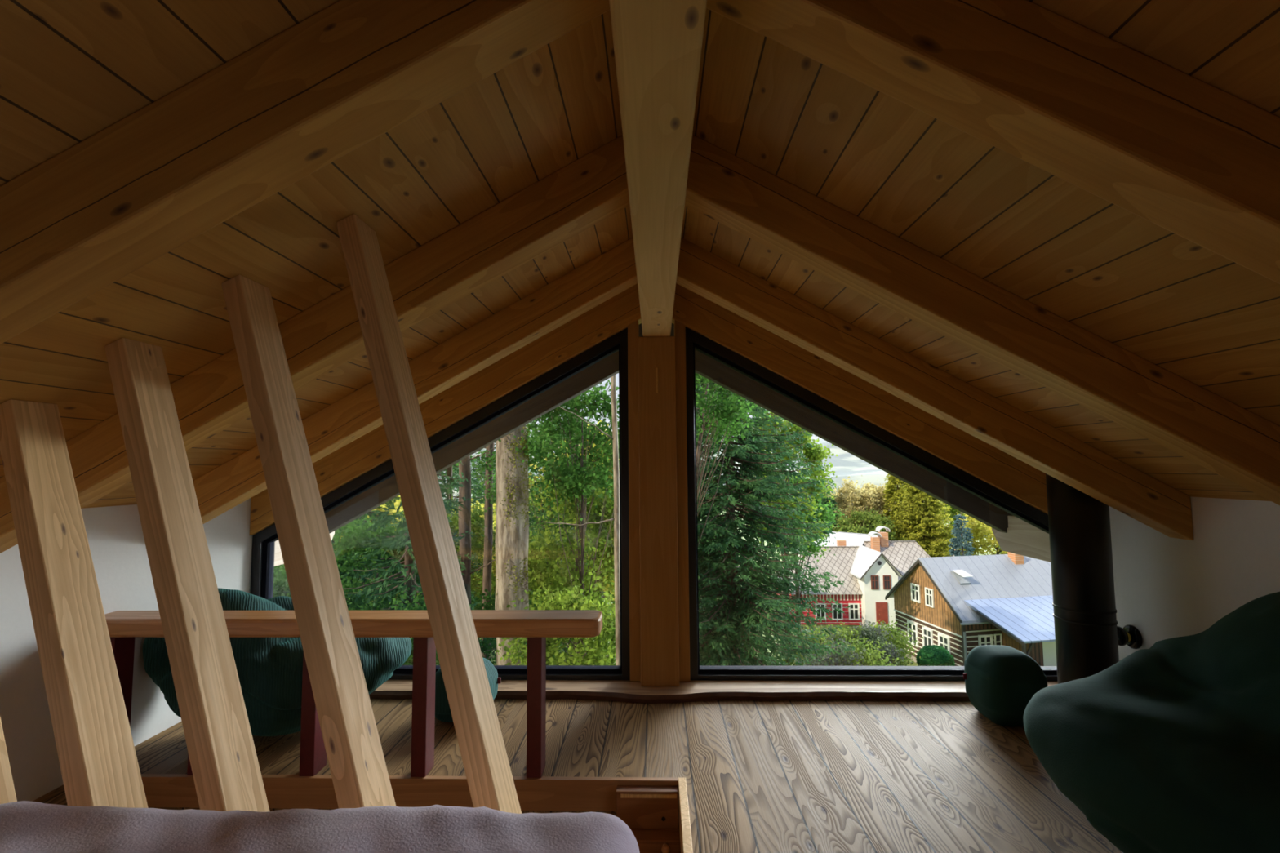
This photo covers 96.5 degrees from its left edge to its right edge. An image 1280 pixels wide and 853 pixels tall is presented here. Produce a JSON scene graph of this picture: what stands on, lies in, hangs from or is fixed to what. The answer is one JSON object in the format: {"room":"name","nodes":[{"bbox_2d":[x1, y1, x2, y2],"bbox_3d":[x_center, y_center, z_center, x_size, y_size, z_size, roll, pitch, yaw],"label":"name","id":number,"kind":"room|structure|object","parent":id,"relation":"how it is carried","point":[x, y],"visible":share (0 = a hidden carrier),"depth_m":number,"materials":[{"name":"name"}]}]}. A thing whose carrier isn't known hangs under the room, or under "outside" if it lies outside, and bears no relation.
{"room":"attic loft","nodes":[
{"label":"attic loft","id":0,"kind":"room"},
{"bbox_2d":[0,497,253,801],"bbox_3d":[-2.527,0.784,0.497,0.160,1.135,6.160,-1,-4,2],"label":"wall","id":1,"kind":"structure","parent":0,"point":[115,536],"depth_m":2.54,"materials":[{"name":"white paint"}]},
{"bbox_2d":[250,327,630,679],"bbox_3d":[-1.215,0.457,3.521,2.299,2.107,0.102,-1,-4,2],"label":"window","id":2,"kind":"structure","parent":1,"relation":"in","point":[264,541],"depth_m":3.49,"materials":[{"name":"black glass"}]},
{"bbox_2d":[368,680,1057,703],"bbox_3d":[0.117,1.509,3.311,4.952,0.040,0.375,-1,-4,2],"label":"trim","id":3,"kind":"structure","parent":1,"relation":"attached to","point":[622,691],"depth_m":3.21,"materials":[{"name":"brown wood"}]},
{"bbox_2d":[627,320,690,686],"bbox_3d":[0.109,0.418,3.435,0.352,2.152,0.204,-1,-4,2],"label":"post","id":4,"kind":"object","parent":3,"relation":"on","point":[660,621],"visible":0.95,"depth_m":3.36,"materials":[{"name":"brown wood"}]},
{"bbox_2d":[608,0,706,336],"bbox_3d":[0.012,-0.951,0.367,0.165,0.400,6.200,-1,-4,2],"label":"ridge beam","id":5,"kind":"structure","parent":4,"relation":"on","point":[657,44],"depth_m":1.29,"materials":[{"name":"brown wood"}]},
{"bbox_2d":[32,698,1123,852],"bbox_3d":[0.036,1.406,0.402,5.256,0.160,6.200,-1,-4,2],"label":"floor","id":6,"kind":"structure","parent":0,"point":[780,776],"depth_m":2.48,"materials":[{"name":"brown wood"}]},
{"bbox_2d":[0,716,17,804],"bbox_3d":[-1.690,0.748,1.424,0.964,1.325,0.138,-2,-4,24],"label":"leaning post","id":7,"kind":"object","parent":6,"relation":"on","point":[7,793],"visible":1,"depth_m":1.43,"materials":[{"name":"brown wood"}]},
{"bbox_2d":[0,399,148,808],"bbox_3d":[-1.391,0.660,1.436,0.930,1.497,0.138,-2,-4,24],"label":"leaning post","id":8,"kind":"object","parent":6,"relation":"on","point":[99,764],"visible":1,"depth_m":1.47,"materials":[{"name":"brown wood"}]},
{"bbox_2d":[104,337,270,812],"bbox_3d":[-1.104,0.573,1.444,0.881,1.668,0.138,-2,-4,24],"label":"leaning post","id":9,"kind":"object","parent":6,"relation":"on","point":[224,760],"visible":1,"depth_m":1.46,"materials":[{"name":"brown wood"}]},
{"bbox_2d":[142,588,411,736],"bbox_3d":[-1.792,1.146,2.885,1.206,0.690,0.624,-1,-4,2],"label":"bean bag","id":10,"kind":"object","parent":6,"relation":"on","point":[269,670],"visible":0.45,"depth_m":2.65,"materials":[{"name":"green fabric"}]},
{"bbox_2d":[221,275,395,808],"bbox_3d":[-0.798,0.482,1.450,0.850,1.844,0.138,-2,-4,25],"label":"leaning post","id":11,"kind":"object","parent":6,"relation":"on","point":[357,766],"visible":1,"depth_m":1.46,"materials":[{"name":"brown wood"}]},
{"bbox_2d":[104,609,602,777],"bbox_3d":[-1.274,1.151,2.475,2.224,0.661,0.175,-1,-4,2],"label":"stair railing","id":12,"kind":"object","parent":6,"relation":"on","point":[536,625],"visible":0.68,"depth_m":2.42,"materials":[{"name":"brown wood"}]},
{"bbox_2d":[140,773,678,811],"bbox_3d":[-1.015,1.533,2.395,2.388,0.124,0.026,-1,-4,2],"label":"trim","id":13,"kind":"structure","parent":6,"relation":"attached to","point":[161,790],"depth_m":2.38,"materials":[{"name":"brown wood"}]},
{"bbox_2d":[336,213,521,813],"bbox_3d":[-0.499,0.393,1.456,0.821,2.018,0.138,-2,-4,26],"label":"leaning post","id":14,"kind":"object","parent":6,"relation":"on","point":[490,780],"visible":1,"depth_m":1.45,"materials":[{"name":"brown wood"}]},
{"bbox_2d":[435,657,501,722],"bbox_3d":[-0.924,1.380,3.029,0.343,0.274,0.328,-1,-4,2],"label":"pouf","id":15,"kind":"object","parent":6,"relation":"on","point":[442,710],"visible":0.3,"depth_m":2.90,"materials":[{"name":"green fabric"}]},
{"bbox_2d":[678,777,693,852],"bbox_3d":[0.162,1.506,1.896,0.032,0.160,0.960,-1,-4,2],"label":"trim","id":16,"kind":"structure","parent":6,"relation":"attached to","point":[686,842],"depth_m":2.12,"materials":[{"name":"brown wood"}]},
{"bbox_2d":[963,644,1047,726],"bbox_3d":[1.863,1.317,2.934,0.335,0.344,0.331,-1,-4,2],"label":"pouf","id":17,"kind":"object","parent":6,"relation":"on","point":[1001,681],"visible":0.84,"depth_m":2.82,"materials":[{"name":"green fabric"}]},
{"bbox_2d":[1045,473,1119,684],"bbox_3d":[2.236,0.788,2.891,0.258,1.389,0.258,3,-5,-38],"label":"flue pipe","id":18,"kind":"object","parent":6,"relation":"on","point":[1084,606],"visible":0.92,"depth_m":2.80,"materials":[{"name":"black metal"}]},
{"bbox_2d":[1022,591,1279,852],"bbox_3d":[1.950,0.952,1.804,1.178,0.875,1.040,-1,-4,2],"label":"bean bag","id":19,"kind":"object","parent":6,"relation":"on","point":[1173,746],"visible":1,"depth_m":1.74,"materials":[{"name":"green fabric"}]},
{"bbox_2d":[0,0,1279,508],"bbox_3d":[0.032,-0.278,0.871,6.456,1.814,6.900,-1,-4,2],"label":"ceiling","id":20,"kind":"structure","parent":0,"point":[71,70],"depth_m":1.57,"materials":[{"name":"brown wood"}]},
{"bbox_2d":[0,0,609,344],"bbox_3d":[-1.240,-0.307,1.110,2.397,1.511,0.125,-1,-4,2],"label":"rafter","id":21,"kind":"object","parent":20,"relation":"attached to","point":[148,184],"visible":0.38,"depth_m":1.06,"materials":[{"name":"brown wood"}]},
{"bbox_2d":[0,134,629,553],"bbox_3d":[-1.216,-0.245,1.991,2.397,1.511,0.125,-1,-4,2],"label":"rafter","id":22,"kind":"object","parent":20,"relation":"attached to","point":[593,188],"visible":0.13,"depth_m":1.94,"materials":[{"name":"brown wood"}]},
{"bbox_2d":[192,237,637,524],"bbox_3d":[-1.191,-0.184,2.865,2.397,1.511,0.125,-1,-4,2],"label":"rafter","id":23,"kind":"object","parent":20,"relation":"attached to","point":[239,479],"visible":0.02,"depth_m":2.81,"materials":[{"name":"brown wood"}]},
{"bbox_2d":[249,283,641,535],"bbox_3d":[-1.157,-0.126,3.541,2.427,1.563,0.120,-1,-4,2],"label":"rafter","id":24,"kind":"object","parent":20,"relation":"attached to","point":[614,315],"visible":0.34,"depth_m":3.48,"materials":[{"name":"brown wood"}]},
{"bbox_2d":[324,323,643,533],"bbox_3d":[-1.471,0.156,4.252,3.198,2.077,0.100,-1,-4,2],"label":"rafter","id":25,"kind":"object","parent":20,"relation":"attached to","point":[607,367],"visible":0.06,"depth_m":4.20,"materials":[{"name":"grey wood"}]},
{"bbox_2d":[274,531,334,566],"bbox_3d":[-2.423,0.795,3.998,0.160,0.258,0.750,-1,-4,2],"label":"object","id":26,"kind":"structure","parent":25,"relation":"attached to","point":[278,560],"depth_m":3.72,"materials":[{"name":"white"}]},
{"bbox_2d":[670,323,1013,533],"bbox_3d":[1.726,0.125,4.165,3.198,2.077,0.100,-1,-4,2],"label":"rafter","id":27,"kind":"object","parent":20,"relation":"attached to","point":[923,480],"visible":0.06,"depth_m":4.13,"materials":[{"name":"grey wood"}]},
{"bbox_2d":[991,515,1050,562],"bbox_3d":[2.675,0.745,3.859,0.160,0.258,0.750,-1,-4,2],"label":"purlin","id":28,"kind":"object","parent":27,"relation":"attached to","point":[1021,538],"visible":0.51,"depth_m":3.86,"materials":[{"name":"grey wood"}]},
{"bbox_2d":[671,283,1048,514],"bbox_3d":[1.369,-0.151,3.472,2.427,1.563,0.120,-1,-4,2],"label":"rafter","id":29,"kind":"object","parent":20,"relation":"attached to","point":[935,436],"visible":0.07,"depth_m":3.42,"materials":[{"name":"brown wood"}]},
{"bbox_2d":[675,237,1193,540],"bbox_3d":[1.365,-0.209,2.795,2.397,1.511,0.125,-1,-4,2],"label":"rafter","id":30,"kind":"object","parent":20,"relation":"attached to","point":[1166,509],"visible":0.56,"depth_m":2.74,"materials":[{"name":"brown wood"}]},
{"bbox_2d":[684,134,1279,505],"bbox_3d":[1.340,-0.270,1.921,2.397,1.511,0.125,-1,-4,2],"label":"rafter","id":31,"kind":"object","parent":20,"relation":"attached to","point":[1188,420],"visible":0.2,"depth_m":1.88,"materials":[{"name":"brown wood"}]},
{"bbox_2d":[706,0,1279,284],"bbox_3d":[1.315,-0.332,1.040,2.397,1.511,0.125,-1,-4,2],"label":"rafter","id":32,"kind":"object","parent":20,"relation":"attached to","point":[1195,160],"visible":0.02,"depth_m":1.02,"materials":[{"name":"brown wood"}]},
{"bbox_2d":[1109,497,1279,661],"bbox_3d":[2.587,0.734,0.357,0.160,1.135,6.160,-1,-4,2],"label":"wall","id":33,"kind":"structure","parent":0,"point":[1166,587],"depth_m":2.64,"materials":[{"name":"white paint"}]},
{"bbox_2d":[685,326,1057,680],"bbox_3d":[1.437,0.431,3.449,2.299,2.107,0.102,-1,-4,2],"label":"window","id":34,"kind":"structure","parent":33,"relation":"in","point":[723,355],"depth_m":3.41,"materials":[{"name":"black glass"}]},
{"bbox_2d":[1116,624,1142,648],"bbox_3d":[2.533,1.102,2.996,0.097,0.120,0.120,-1,-4,2],"label":"wall lamp","id":35,"kind":"object","parent":33,"relation":"attached to","point":[1130,635],"visible":0.73,"depth_m":2.96,"materials":[{"name":"black metal"}]},
{"label":"outside","id":36,"kind":"structure","parent":0,"visible":0},
{"bbox_2d":[395,437,899,501],"bbox_3d":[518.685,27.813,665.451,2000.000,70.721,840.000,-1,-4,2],"label":"sky","id":37,"kind":"structure","parent":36,"point":[846,464],"depth_m":436.09,"materials":[{"name":"white"}]},
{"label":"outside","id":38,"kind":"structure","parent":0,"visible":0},
{"bbox_2d":[454,502,1000,666],"bbox_3d":[58.758,19.353,129.272,290.000,12.715,256.200,-1,-4,2],"label":"lawn","id":39,"kind":"structure","parent":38,"point":[765,544],"depth_m":46.14,"materials":[{"name":"green plant"}]},
{"bbox_2d":[272,557,381,610],"bbox_3d":[-6.972,4.372,11.895,3.800,3.979,3.290,0,-4,-7],"label":"maple tree","id":40,"kind":"object","parent":39,"relation":"on","point":[283,589],"visible":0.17,"depth_m":11.88,"materials":[{"name":"green plant"}]},
{"bbox_2d":[279,506,422,610],"bbox_3d":[-5.554,4.076,11.816,3.314,4.715,3.355,0,-4,-2],"label":"maple tree","id":41,"kind":"object","parent":39,"relation":"on","point":[358,534],"visible":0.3,"depth_m":11.41,"materials":[{"name":"green plant"}]},
{"bbox_2d":[333,495,404,607],"bbox_3d":[-10.056,5.372,20.844,5.602,6.907,5.408,-4,-5,38],"label":"broadleaf tree","id":42,"kind":"object","parent":39,"relation":"on","point":[397,501],"visible":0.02,"depth_m":20.58,"materials":[{"name":"green plant"}]},
{"bbox_2d":[331,495,421,610],"bbox_3d":[-8.042,-0.519,16.326,4.342,15.300,4.344,1,-4,-24],"label":"spruce tree","id":43,"kind":"object","parent":39,"relation":"on","point":[371,512],"visible":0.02,"depth_m":16.00,"materials":[{"name":"green plant"}]},
{"bbox_2d":[334,460,479,665],"bbox_3d":[-4.285,0.201,11.118,2.950,12.300,3.213,-1,-4,2],"label":"spruce tree","id":44,"kind":"object","parent":39,"relation":"on","point":[410,570],"visible":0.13,"depth_m":10.76,"materials":[{"name":"green plant"}]},
{"bbox_2d":[349,586,484,665],"bbox_3d":[-4.551,4.501,9.737,3.515,3.397,3.485,0,-4,-6],"label":"maple tree","id":45,"kind":"object","parent":39,"relation":"on","point":[417,607],"visible":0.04,"depth_m":9.83,"materials":[{"name":"green plant"}]},
{"bbox_2d":[375,495,496,609],"bbox_3d":[-5.816,4.841,16.869,4.365,5.652,4.262,-2,-4,20],"label":"maple tree","id":46,"kind":"object","parent":39,"relation":"on","point":[454,525],"visible":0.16,"depth_m":16.60,"materials":[{"name":"green plant"}]},
{"bbox_2d":[393,452,495,640],"bbox_3d":[-6.692,0.065,20.196,3.861,17.300,4.060,-4,-5,40],"label":"spruce tree","id":47,"kind":"object","parent":39,"relation":"on","point":[450,473],"visible":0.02,"depth_m":20.05,"materials":[{"name":"green plant"}]},
{"bbox_2d":[417,460,496,595],"bbox_3d":[-15.528,7.175,41.895,12.835,14.318,13.990,-1,-4,14],"label":"broadleaf tree","id":48,"kind":"object","parent":39,"relation":"on","point":[457,464],"visible":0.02,"depth_m":42.81,"materials":[{"name":"green plant"}]},
{"bbox_2d":[436,448,495,609],"bbox_3d":[-4.009,0.002,13.070,2.195,13.517,0.453,-1,-4,2],"label":"tree","id":49,"kind":"object","parent":39,"relation":"on","point":[464,522],"visible":0.31,"depth_m":12.90,"materials":[{"name":"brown plant"}]},
{"bbox_2d":[481,442,494,659],"bbox_3d":[-4.437,0.310,15.070,1.276,13.845,0.245,0,-4,-9],"label":"tree","id":50,"kind":"object","parent":39,"relation":"on","point":[488,516],"visible":0.16,"depth_m":14.87,"materials":[{"name":"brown plant"}]},
{"bbox_2d":[452,488,536,604],"bbox_3d":[-6.173,5.904,21.973,5.102,7.262,5.268,-4,-5,43],"label":"broadleaf tree","id":51,"kind":"object","parent":39,"relation":"on","point":[493,569],"visible":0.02,"depth_m":21.18,"materials":[{"name":"green plant"}]},
{"bbox_2d":[471,423,537,663],"bbox_3d":[-6.244,1.570,25.062,4.827,18.300,4.619,-1,-4,2],"label":"spruce tree","id":52,"kind":"object","parent":39,"relation":"on","point":[492,649],"visible":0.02,"depth_m":24.69,"materials":[{"name":"green plant"}]},
{"bbox_2d":[494,424,530,665],"bbox_3d":[-2.023,-0.421,9.091,2.027,13.272,0.577,-1,-4,2],"label":"tree","id":53,"kind":"object","parent":39,"relation":"on","point":[512,526],"visible":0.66,"depth_m":8.79,"materials":[{"name":"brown plant"}]},
{"bbox_2d":[469,588,577,665],"bbox_3d":[-2.809,5.156,12.938,4.139,3.128,4.929,-1,-4,14],"label":"maple tree","id":54,"kind":"object","parent":39,"relation":"on","point":[488,606],"visible":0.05,"depth_m":12.87,"materials":[{"name":"green plant"}]},
{"bbox_2d":[478,408,602,494],"bbox_3d":[-5.799,6.918,43.570,13.032,17.118,13.461,0,-4,-3],"label":"broadleaf tree","id":55,"kind":"object","parent":39,"relation":"on","point":[581,409],"visible":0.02,"depth_m":41.60,"materials":[{"name":"green plant"}]},
{"bbox_2d":[470,413,613,570],"bbox_3d":[-2.088,3.265,14.028,4.034,7.315,3.774,-1,-4,2],"label":"maple tree","id":56,"kind":"object","parent":39,"relation":"on","point":[540,526],"visible":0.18,"depth_m":13.57,"materials":[{"name":"green plant"}]},
{"bbox_2d":[483,479,614,604],"bbox_3d":[-5.431,8.053,31.594,9.623,11.044,8.550,-2,-4,25],"label":"broadleaf tree","id":57,"kind":"object","parent":39,"relation":"on","point":[530,497],"visible":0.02,"depth_m":30.97,"materials":[{"name":"green plant"}]},
{"bbox_2d":[493,407,604,660],"bbox_3d":[-3.304,0.235,21.141,4.177,18.300,4.098,-3,-5,29],"label":"spruce tree","id":58,"kind":"object","parent":39,"relation":"on","point":[540,418],"visible":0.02,"depth_m":20.59,"materials":[{"name":"green plant"}]},
{"bbox_2d":[494,575,615,665],"bbox_3d":[-0.959,4.117,8.234,2.412,3.821,2.714,-4,-5,37],"label":"bush","id":59,"kind":"object","parent":39,"relation":"on","point":[594,651],"visible":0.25,"depth_m":8.01,"materials":[{"name":"green plant"}]},
{"bbox_2d":[497,379,619,648],"bbox_3d":[-0.806,2.620,9.358,2.690,7.172,2.819,-1,-4,2],"label":"maple tree","id":60,"kind":"object","parent":39,"relation":"on","point":[575,477],"visible":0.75,"depth_m":9.32,"materials":[{"name":"green plant"}]},
{"bbox_2d":[525,473,614,657],"bbox_3d":[-1.035,3.597,10.214,3.010,5.538,3.498,1,-4,-17],"label":"maple tree","id":61,"kind":"object","parent":39,"relation":"on","point":[547,576],"visible":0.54,"depth_m":9.95,"materials":[{"name":"green plant"}]},
{"bbox_2d":[528,420,619,656],"bbox_3d":[-1.289,4.346,19.740,5.700,9.555,5.894,-2,-4,25],"label":"broadleaf tree","id":62,"kind":"object","parent":39,"relation":"on","point":[567,455],"visible":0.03,"depth_m":19.00,"materials":[{"name":"green plant"}]},
{"bbox_2d":[538,421,614,626],"bbox_3d":[-1.830,6.257,29.728,7.654,13.560,8.784,0,-4,-5],"label":"broadleaf tree","id":63,"kind":"object","parent":39,"relation":"on","point":[607,585],"visible":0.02,"depth_m":28.31,"materials":[{"name":"green plant"}]},
{"bbox_2d":[544,374,620,665],"bbox_3d":[-0.682,-0.621,6.934,0.936,13.189,0.098,1,-4,-20],"label":"tree","id":64,"kind":"object","parent":39,"relation":"on","point":[613,380],"visible":0.41,"depth_m":6.92,"materials":[{"name":"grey wood"}]},
{"bbox_2d":[558,385,610,657],"bbox_3d":[-1.818,0.790,16.958,2.093,14.582,0.446,-1,-4,2],"label":"tree","id":65,"kind":"object","parent":39,"relation":"on","point":[610,385],"visible":0.02,"depth_m":16.94,"materials":[{"name":"green plant"}]},
{"bbox_2d":[696,385,751,665],"bbox_3d":[1.610,0.268,18.942,4.238,17.300,4.316,-1,-4,12],"label":"spruce tree","id":66,"kind":"object","parent":39,"relation":"on","point":[700,604],"visible":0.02,"depth_m":18.30,"materials":[{"name":"green plant"}]},
{"bbox_2d":[695,373,770,545],"bbox_3d":[1.497,2.474,11.760,2.874,8.436,2.987,2,-5,-27],"label":"broadleaf tree","id":67,"kind":"object","parent":39,"relation":"on","point":[722,407],"visible":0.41,"depth_m":11.64,"materials":[{"name":"green plant"}]},
{"bbox_2d":[700,515,777,655],"bbox_3d":[3.910,9.648,33.388,9.090,9.858,8.753,-4,-6,43],"label":"broadleaf tree","id":68,"kind":"object","parent":39,"relation":"on","point":[704,516],"visible":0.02,"depth_m":31.49,"materials":[{"name":"green plant"}]},
{"bbox_2d":[695,377,855,666],"bbox_3d":[2.414,-0.759,16.046,6.137,17.471,6.369,1,-4,-24],"label":"spruce tree","id":69,"kind":"object","parent":39,"relation":"on","point":[738,622],"visible":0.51,"depth_m":14.91,"materials":[{"name":"green plant"}]},
{"bbox_2d":[737,410,839,665],"bbox_3d":[6.017,4.878,23.829,5.223,11.918,4.647,2,-5,-27],"label":"broadleaf tree","id":70,"kind":"object","parent":39,"relation":"on","point":[812,454],"visible":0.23,"depth_m":22.99,"materials":[{"name":"green plant"}]},
{"bbox_2d":[764,477,840,552],"bbox_3d":[18.564,11.603,68.741,9.502,13.342,10.912,2,-5,-34],"label":"broadleaf tree","id":71,"kind":"object","parent":39,"relation":"on","point":[807,477],"visible":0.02,"depth_m":67.70,"materials":[{"name":"green plant"}]},
{"bbox_2d":[769,470,844,646],"bbox_3d":[9.125,8.281,33.311,5.426,12.491,5.492,-2,-4,26],"label":"broadleaf tree","id":72,"kind":"object","parent":39,"relation":"on","point":[825,516],"visible":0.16,"depth_m":32.39,"materials":[{"name":"green plant"}]},
{"bbox_2d":[775,624,848,666],"bbox_3d":[6.989,9.411,23.117,3.543,2.760,3.168,-1,-4,2],"label":"shrub","id":73,"kind":"object","parent":39,"relation":"on","point":[823,639],"visible":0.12,"depth_m":23.18,"materials":[{"name":"green plant"}]},
{"bbox_2d":[818,478,839,531],"bbox_3d":[21.400,11.943,64.664,3.895,12.606,3.577,-3,-5,30],"label":"spruce tree","id":74,"kind":"object","parent":39,"relation":"on","point":[824,500],"visible":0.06,"depth_m":64.62,"materials":[{"name":"green plant"}]},
{"bbox_2d":[796,619,862,660],"bbox_3d":[8.140,10.088,25.241,3.276,2.989,3.270,-1,-4,2],"label":"shrub","id":75,"kind":"object","parent":39,"relation":"on","point":[833,635],"visible":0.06,"depth_m":25.20,"materials":[{"name":"green plant"}]},
{"bbox_2d":[789,632,871,666],"bbox_3d":[7.112,8.931,21.239,3.235,2.151,3.252,-3,-5,29],"label":"shrub","id":76,"kind":"object","parent":39,"relation":"on","point":[837,657],"visible":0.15,"depth_m":21.26,"materials":[{"name":"green plant"}]},
{"bbox_2d":[772,525,930,627],"bbox_3d":[19.365,13.363,52.493,13.548,8.644,13.360,-1,-4,2],"label":"house","id":77,"kind":"structure","parent":39,"relation":"on","point":[869,565],"depth_m":47.25,"materials":[{"name":"paint"}]},
{"bbox_2d":[821,621,888,664],"bbox_3d":[9.367,10.331,25.621,3.302,2.864,3.025,-3,-5,30],"label":"shrub","id":78,"kind":"object","parent":39,"relation":"on","point":[856,633],"visible":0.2,"depth_m":25.65,"materials":[{"name":"green plant"}]},
{"bbox_2d":[827,475,884,528],"bbox_3d":[24.987,11.857,66.500,6.839,12.394,7.116,-2,-4,25],"label":"birch tree","id":79,"kind":"object","parent":39,"relation":"on","point":[852,495],"visible":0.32,"depth_m":65.81,"materials":[{"name":"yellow plant"}]},
{"bbox_2d":[827,631,898,666],"bbox_3d":[8.467,9.105,21.618,2.997,2.162,2.892,-2,-5,27],"label":"shrub","id":80,"kind":"object","parent":39,"relation":"on","point":[874,662],"visible":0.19,"depth_m":21.59,"materials":[{"name":"green plant"}]},
{"bbox_2d":[831,505,897,541],"bbox_3d":[23.804,12.998,60.592,6.378,9.227,7.643,-3,-5,29],"label":"broadleaf tree","id":81,"kind":"object","parent":39,"relation":"on","point":[870,519],"visible":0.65,"depth_m":60.43,"materials":[{"name":"green plant"}]},
{"bbox_2d":[848,479,896,521],"bbox_3d":[27.946,12.268,68.562,6.602,11.844,7.365,0,-4,-13],"label":"birch tree","id":82,"kind":"object","parent":39,"relation":"on","point":[878,490],"visible":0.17,"depth_m":67.32,"materials":[{"name":"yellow plant"}]},
{"bbox_2d":[844,617,912,666],"bbox_3d":[10.367,10.352,26.005,3.291,3.184,3.175,-1,-4,2],"label":"shrub","id":83,"kind":"object","parent":39,"relation":"on","point":[869,632],"visible":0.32,"depth_m":25.64,"materials":[{"name":"green plant"}]},
{"bbox_2d":[859,613,923,666],"bbox_3d":[11.673,10.680,26.898,3.417,3.284,3.252,-1,-4,6],"label":"shrub","id":84,"kind":"object","parent":39,"relation":"on","point":[900,644],"visible":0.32,"depth_m":26.84,"materials":[{"name":"green plant"}]},
{"bbox_2d":[880,473,908,540],"bbox_3d":[29.703,10.669,65.665,5.994,15.242,5.868,1,-4,-21],"label":"spruce tree","id":85,"kind":"object","parent":39,"relation":"on","point":[891,496],"visible":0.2,"depth_m":65.42,"materials":[{"name":"green plant"}]},
{"bbox_2d":[888,484,964,557],"bbox_3d":[30.352,11.220,60.775,8.846,14.458,9.430,0,-4,-5],"label":"spruce tree","id":86,"kind":"object","parent":39,"relation":"on","point":[920,508],"visible":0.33,"depth_m":59.44,"materials":[{"name":"green plant"}]},
{"bbox_2d":[915,644,955,666],"bbox_3d":[13.414,10.871,25.936,1.622,1.891,1.611,-1,-4,2],"label":"round bush","id":87,"kind":"object","parent":39,"relation":"on","point":[933,655],"visible":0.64,"depth_m":25.61,"materials":[{"name":"green plant"}]},
{"bbox_2d":[947,514,976,556],"bbox_3d":[28.491,12.314,50.562,3.868,9.451,3.734,-1,-4,4],"label":"spruce tree","id":88,"kind":"object","parent":39,"relation":"on","point":[957,544],"visible":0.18,"depth_m":50.48,"materials":[{"name":"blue plant"}]},
{"bbox_2d":[935,504,989,555],"bbox_3d":[40.834,13.000,73.170,9.252,10.893,8.999,3,-6,-44],"label":"broadleaf tree","id":89,"kind":"object","parent":39,"relation":"on","point":[953,513],"visible":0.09,"depth_m":71.89,"materials":[{"name":"green plant"}]},
{"bbox_2d":[884,551,1056,666],"bbox_3d":[24.308,11.444,33.929,15.150,7.750,9.940,0,-4,-10],"label":"house","id":90,"kind":"structure","parent":39,"relation":"on","point":[958,604],"depth_m":32.81,"materials":[{"name":"metal"}]},
{"bbox_2d":[953,513,1007,555],"bbox_3d":[41.136,13.400,65.944,9.626,8.983,10.341,-4,-5,40],"label":"broadleaf tree","id":91,"kind":"object","parent":39,"relation":"on","point":[980,529],"visible":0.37,"depth_m":65.68,"materials":[{"name":"green plant"}]},
{"bbox_3d":[-1.202,1.097,0.258,2.300,0.457,1.500,-1,-4,2],"label":"bed base","id":92,"kind":"object","parent":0,"visible":0},
{"bbox_2d":[0,800,639,852],"bbox_3d":[-1.196,0.747,0.293,2.372,0.267,1.578,-1,-4,2],"label":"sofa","id":93,"kind":"object","parent":92,"relation":"on","point":[25,826],"visible":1,"depth_m":0.94,"materials":[{"name":"fabric"}]},
{"bbox_3d":[-1.023,2.141,1.882,2.448,1.079,1.016,-1,-4,2],"label":"wall","id":94,"kind":"structure","parent":0,"visible":0},
{"bbox_2d":[616,785,679,852],"bbox_3d":[0.031,1.665,2.264,0.253,0.386,0.155,-1,-4,2],"label":"flight","id":95,"kind":"object","parent":94,"relation":"attached to","point":[651,812],"visible":0.93,"depth_m":2.30,"materials":[{"name":"brown wood"}]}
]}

